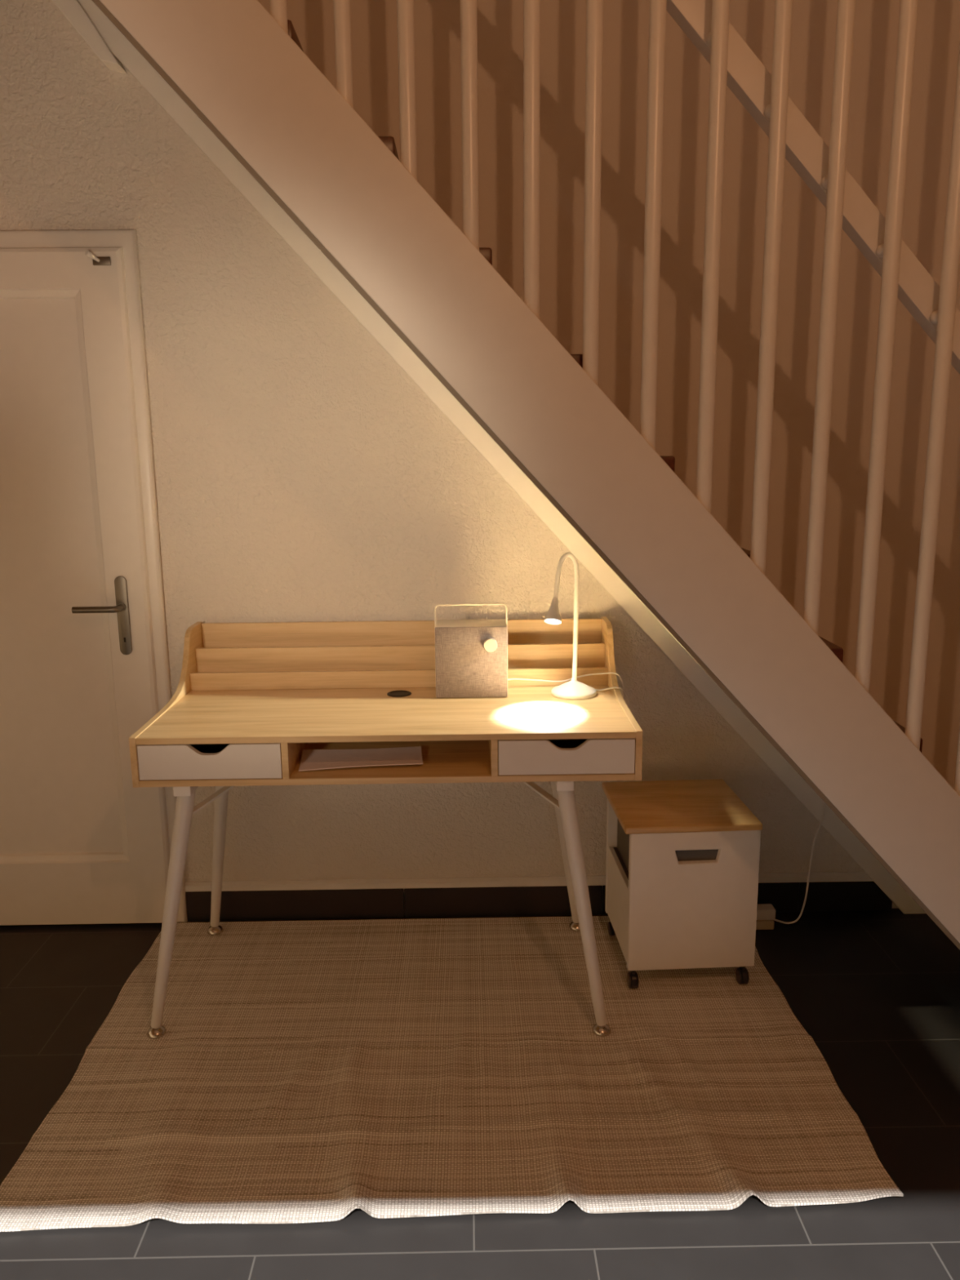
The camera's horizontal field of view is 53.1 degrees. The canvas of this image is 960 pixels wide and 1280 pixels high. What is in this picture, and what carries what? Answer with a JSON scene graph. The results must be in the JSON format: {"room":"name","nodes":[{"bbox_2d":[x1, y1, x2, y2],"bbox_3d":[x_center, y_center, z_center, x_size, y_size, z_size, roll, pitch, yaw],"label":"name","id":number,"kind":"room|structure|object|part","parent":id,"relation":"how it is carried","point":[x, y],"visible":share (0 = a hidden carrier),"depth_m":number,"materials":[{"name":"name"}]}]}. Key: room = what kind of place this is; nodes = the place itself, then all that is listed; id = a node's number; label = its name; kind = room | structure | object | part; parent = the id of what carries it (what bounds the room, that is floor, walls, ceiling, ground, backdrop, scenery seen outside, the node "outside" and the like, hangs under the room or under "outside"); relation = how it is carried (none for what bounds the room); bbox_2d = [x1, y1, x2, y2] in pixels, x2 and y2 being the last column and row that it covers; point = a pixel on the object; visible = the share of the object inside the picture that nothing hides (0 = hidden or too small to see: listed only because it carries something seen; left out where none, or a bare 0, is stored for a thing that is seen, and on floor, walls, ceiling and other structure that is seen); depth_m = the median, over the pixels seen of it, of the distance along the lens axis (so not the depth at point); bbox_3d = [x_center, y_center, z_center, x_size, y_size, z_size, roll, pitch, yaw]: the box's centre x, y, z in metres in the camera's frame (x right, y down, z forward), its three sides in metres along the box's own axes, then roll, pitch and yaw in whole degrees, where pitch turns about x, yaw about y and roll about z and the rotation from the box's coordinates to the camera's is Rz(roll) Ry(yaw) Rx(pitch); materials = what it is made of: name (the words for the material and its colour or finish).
{"room":"home office","nodes":[
{"label":"home office","id":0,"kind":"room"},
{"bbox_2d":[0,0,959,915],"bbox_3d":[0.303,-1.235,2.758,5.500,4.300,0.120,-1,11,-1],"label":"wall","id":1,"kind":"structure","parent":0,"point":[302,474],"depth_m":2.79,"materials":[{"name":"paint"}]},
{"bbox_2d":[52,0,127,74],"bbox_3d":[-1.227,-1.874,2.513,0.530,0.701,0.070,-1,11,-1],"label":"trim","id":2,"kind":"structure","parent":1,"relation":"attached to","point":[72,10],"depth_m":2.53,"materials":[{"name":"beige paint"}]},
{"bbox_2d":[0,229,187,924],"bbox_3d":[-1.416,-0.106,2.838,0.932,2.088,0.113,-1,11,-1],"label":"door","id":3,"kind":"structure","parent":1,"relation":"in","point":[84,667],"depth_m":2.86,"materials":[{"name":"white paint"}]},
{"bbox_2d":[84,250,111,265],"bbox_3d":[-1.052,-1.052,2.646,0.057,0.033,0.044,-1,11,-1],"label":"coat hook","id":4,"kind":"object","parent":3,"relation":"attached to","point":[97,260],"visible":1,"depth_m":2.66,"materials":[{"name":"metal"}]},
{"bbox_3d":[-1.049,-1.051,2.665,0.050,0.023,0.006,-1,11,-1],"label":"hook plate","id":5,"kind":"part","parent":4,"relation":"part of","materials":[{"name":"metal"}]},
{"bbox_3d":[-1.117,-0.092,2.819,0.137,0.024,0.062,-1,11,-1],"label":"lever","id":6,"kind":"part","parent":3,"relation":"part of","materials":[{"name":"metal"}]},
{"bbox_3d":[-1.060,-0.072,2.858,0.035,0.238,0.008,-1,11,-1],"label":"handle plate","id":7,"kind":"part","parent":3,"relation":"part of","materials":[{"name":"metal"}]},
{"bbox_2d":[184,871,872,891],"bbox_3d":[0.166,0.775,3.086,2.216,0.028,0.012,-1,11,-1],"label":"trim","id":8,"kind":"structure","parent":1,"relation":"attached to","point":[386,883],"depth_m":3.08,"materials":[{"name":"white paint"}]},
{"bbox_2d":[185,880,892,920],"bbox_3d":[0.197,0.839,3.099,2.276,0.101,0.012,-1,11,-1],"label":"baseboard","id":9,"kind":"structure","parent":1,"relation":"attached to","point":[821,895],"depth_m":3.09,"materials":[{"name":"black wood"}]},
{"bbox_2d":[0,908,959,1279],"bbox_3d":[0.360,1.429,0.625,5.500,0.100,5.300,-1,11,-1],"label":"floor","id":10,"kind":"structure","parent":0,"point":[877,993],"depth_m":1.95,"materials":[{"name":"tile"}]},
{"bbox_2d":[0,915,903,1231],"bbox_3d":[-0.080,0.994,2.474,1.849,0.044,1.255,-1,11,-1],"label":"rug","id":11,"kind":"object","parent":10,"relation":"on","point":[325,1070],"visible":0.9,"depth_m":2.25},
{"bbox_2d":[128,617,642,1039],"bbox_3d":[-0.238,0.479,2.670,1.258,0.973,0.658,-1,11,-1],"label":"writing desk","id":12,"kind":"object","parent":11,"relation":"on","point":[246,704],"visible":1,"depth_m":2.49,"materials":[{"name":"brown wood"}]},
{"bbox_3d":[-0.837,0.151,2.607,0.016,0.293,0.638,-1,11,-1],"label":"panel","id":13,"kind":"part","parent":12,"relation":"part of","materials":[{"name":"brown wood"}]},
{"bbox_3d":[-0.774,0.680,2.424,0.152,0.639,0.043,-2,11,-10],"label":"leg","id":14,"kind":"part","parent":12,"relation":"part of","materials":[{"name":"white metal"}]},
{"bbox_3d":[-0.651,0.293,2.322,0.342,0.086,0.016,-1,11,-1],"label":"drawer","id":15,"kind":"part","parent":12,"relation":"part of","materials":[{"name":"white wood"}]},
{"bbox_3d":[-0.787,0.584,2.914,0.129,0.638,0.043,5,12,26],"label":"leg","id":16,"kind":"part","parent":12,"relation":"part of","materials":[{"name":"white metal"}]},
{"bbox_2d":[298,746,422,771],"bbox_3d":[-0.301,0.299,2.443,0.307,0.014,0.130,-2,11,-5],"label":"leaflet","id":17,"kind":"object","parent":12,"relation":"on","point":[311,759],"visible":1,"depth_m":2.44,"materials":[{"name":"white paper"}]},
{"bbox_3d":[-0.228,0.279,2.641,1.201,0.016,0.638,-1,11,-1],"label":"panel","id":18,"kind":"part","parent":12,"relation":"part of","materials":[{"name":"brown wood"}]},
{"bbox_2d":[434,603,624,782],"bbox_3d":[0.154,0.311,2.767,0.577,0.867,0.198,-4,12,-18],"label":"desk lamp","id":19,"kind":"object","parent":12,"relation":"on","point":[471,655],"visible":0.82,"depth_m":2.62,"materials":[{"name":"grey fabric"}]},
{"bbox_3d":[-0.025,-0.069,2.625,0.199,0.063,0.005,-1,11,-1],"label":"handle","id":20,"kind":"part","parent":19,"relation":"part of","materials":[{"name":"white metal"}]},
{"bbox_2d":[435,626,507,697],"bbox_3d":[-0.023,0.061,2.623,0.196,0.196,0.006,-1,11,-1],"label":"grille","id":21,"kind":"object","parent":19,"relation":"attached to","point":[464,668],"depth_m":2.62,"materials":[{"name":"fabric"}]},
{"bbox_3d":[0.028,0.014,2.601,0.037,0.037,0.018,-1,11,-1],"label":"volume knob","id":22,"kind":"part","parent":19,"relation":"part of","materials":[{"name":"white plastic"}]},
{"bbox_3d":[0.242,0.398,2.866,0.341,0.656,0.204,-1,11,-1],"label":"power cord","id":23,"kind":"part","parent":19,"relation":"part of","materials":[{"name":"white plastic"}]},
{"bbox_3d":[0.250,0.571,2.927,0.129,0.638,0.043,-6,12,-26],"label":"leg","id":24,"kind":"part","parent":12,"relation":"part of","materials":[{"name":"white metal"}]},
{"bbox_3d":[0.210,0.282,2.332,0.330,0.086,0.016,-1,11,-1],"label":"drawer","id":25,"kind":"part","parent":12,"relation":"part of","materials":[{"name":"white wood"}]},
{"bbox_3d":[0.255,0.670,2.425,0.138,0.639,0.043,5,12,25],"label":"leg","id":26,"kind":"part","parent":12,"relation":"part of","materials":[{"name":"white metal"}]},
{"bbox_2d":[544,552,629,782],"bbox_3d":[0.337,0.246,2.734,0.386,1.004,0.170,-11,16,-43],"label":"desk lamp","id":27,"kind":"object","parent":12,"relation":"on","point":[573,689],"visible":0.92,"depth_m":2.62,"materials":[{"name":"white"}]},
{"bbox_3d":[0.194,-0.076,2.573,0.046,0.074,0.058,-1,11,-1],"label":"lamp shade","id":28,"kind":"part","parent":27,"relation":"part of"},
{"bbox_3d":[0.411,0.416,2.835,0.106,0.629,0.236,5,12,26],"label":"power cord","id":29,"kind":"part","parent":27,"relation":"part of","materials":[{"name":"white plastic"}]},
{"bbox_3d":[0.379,0.136,2.621,0.016,0.293,0.638,-1,11,-1],"label":"panel","id":30,"kind":"part","parent":12,"relation":"part of","materials":[{"name":"brown wood"}]},
{"bbox_2d":[601,778,762,988],"bbox_3d":[0.566,0.697,2.789,0.385,0.482,0.376,-1,11,-1],"label":"file cabinet","id":31,"kind":"object","parent":11,"relation":"on","point":[682,856],"visible":1,"depth_m":2.63,"materials":[{"name":"white wood"}]},
{"bbox_3d":[0.564,0.644,2.953,0.353,0.401,0.018,-1,11,-3],"label":"panel","id":32,"kind":"part","parent":31,"relation":"part of","materials":[{"name":"white wood"}]},
{"bbox_3d":[0.574,0.864,2.826,0.357,0.014,0.329,-1,11,-1],"label":"plate","id":33,"kind":"part","parent":31,"relation":"part of","materials":[{"name":"white wood"}]},
{"bbox_3d":[0.407,0.759,2.796,0.014,0.204,0.312,-1,11,-3],"label":"drawer","id":34,"kind":"part","parent":31,"relation":"part of","materials":[{"name":"white wood"}]},
{"bbox_3d":[0.564,0.470,2.745,0.385,0.020,0.376,-1,11,-1],"label":"lid","id":35,"kind":"part","parent":31,"relation":"part of","materials":[{"name":"brown wood"}]},
{"bbox_3d":[0.581,0.709,2.624,0.353,0.401,0.020,-1,11,-3],"label":"panel","id":36,"kind":"part","parent":31,"relation":"part of","materials":[{"name":"white wood"}]},
{"bbox_2d":[77,0,959,950],"bbox_3d":[-0.268,-1.115,2.251,3.924,4.273,0.895,-1,11,-1],"label":"staircase","id":37,"kind":"structure","parent":10,"relation":"on","point":[237,77],"depth_m":1.92,"materials":[{"name":"white paint"}]},
{"bbox_3d":[0.135,-1.524,1.817,2.750,3.082,0.046,-1,11,-1],"label":"handrail","id":38,"kind":"part","parent":37,"relation":"part of","materials":[{"name":"brown wood"}]},
{"bbox_2d":[755,800,825,929],"bbox_3d":[0.947,0.685,2.987,0.260,0.430,0.061,-2,11,-5],"label":"power strip","id":39,"kind":"object","parent":10,"relation":"on","point":[766,913],"visible":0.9,"depth_m":2.99,"materials":[{"name":"beige plastic"}]}
]}

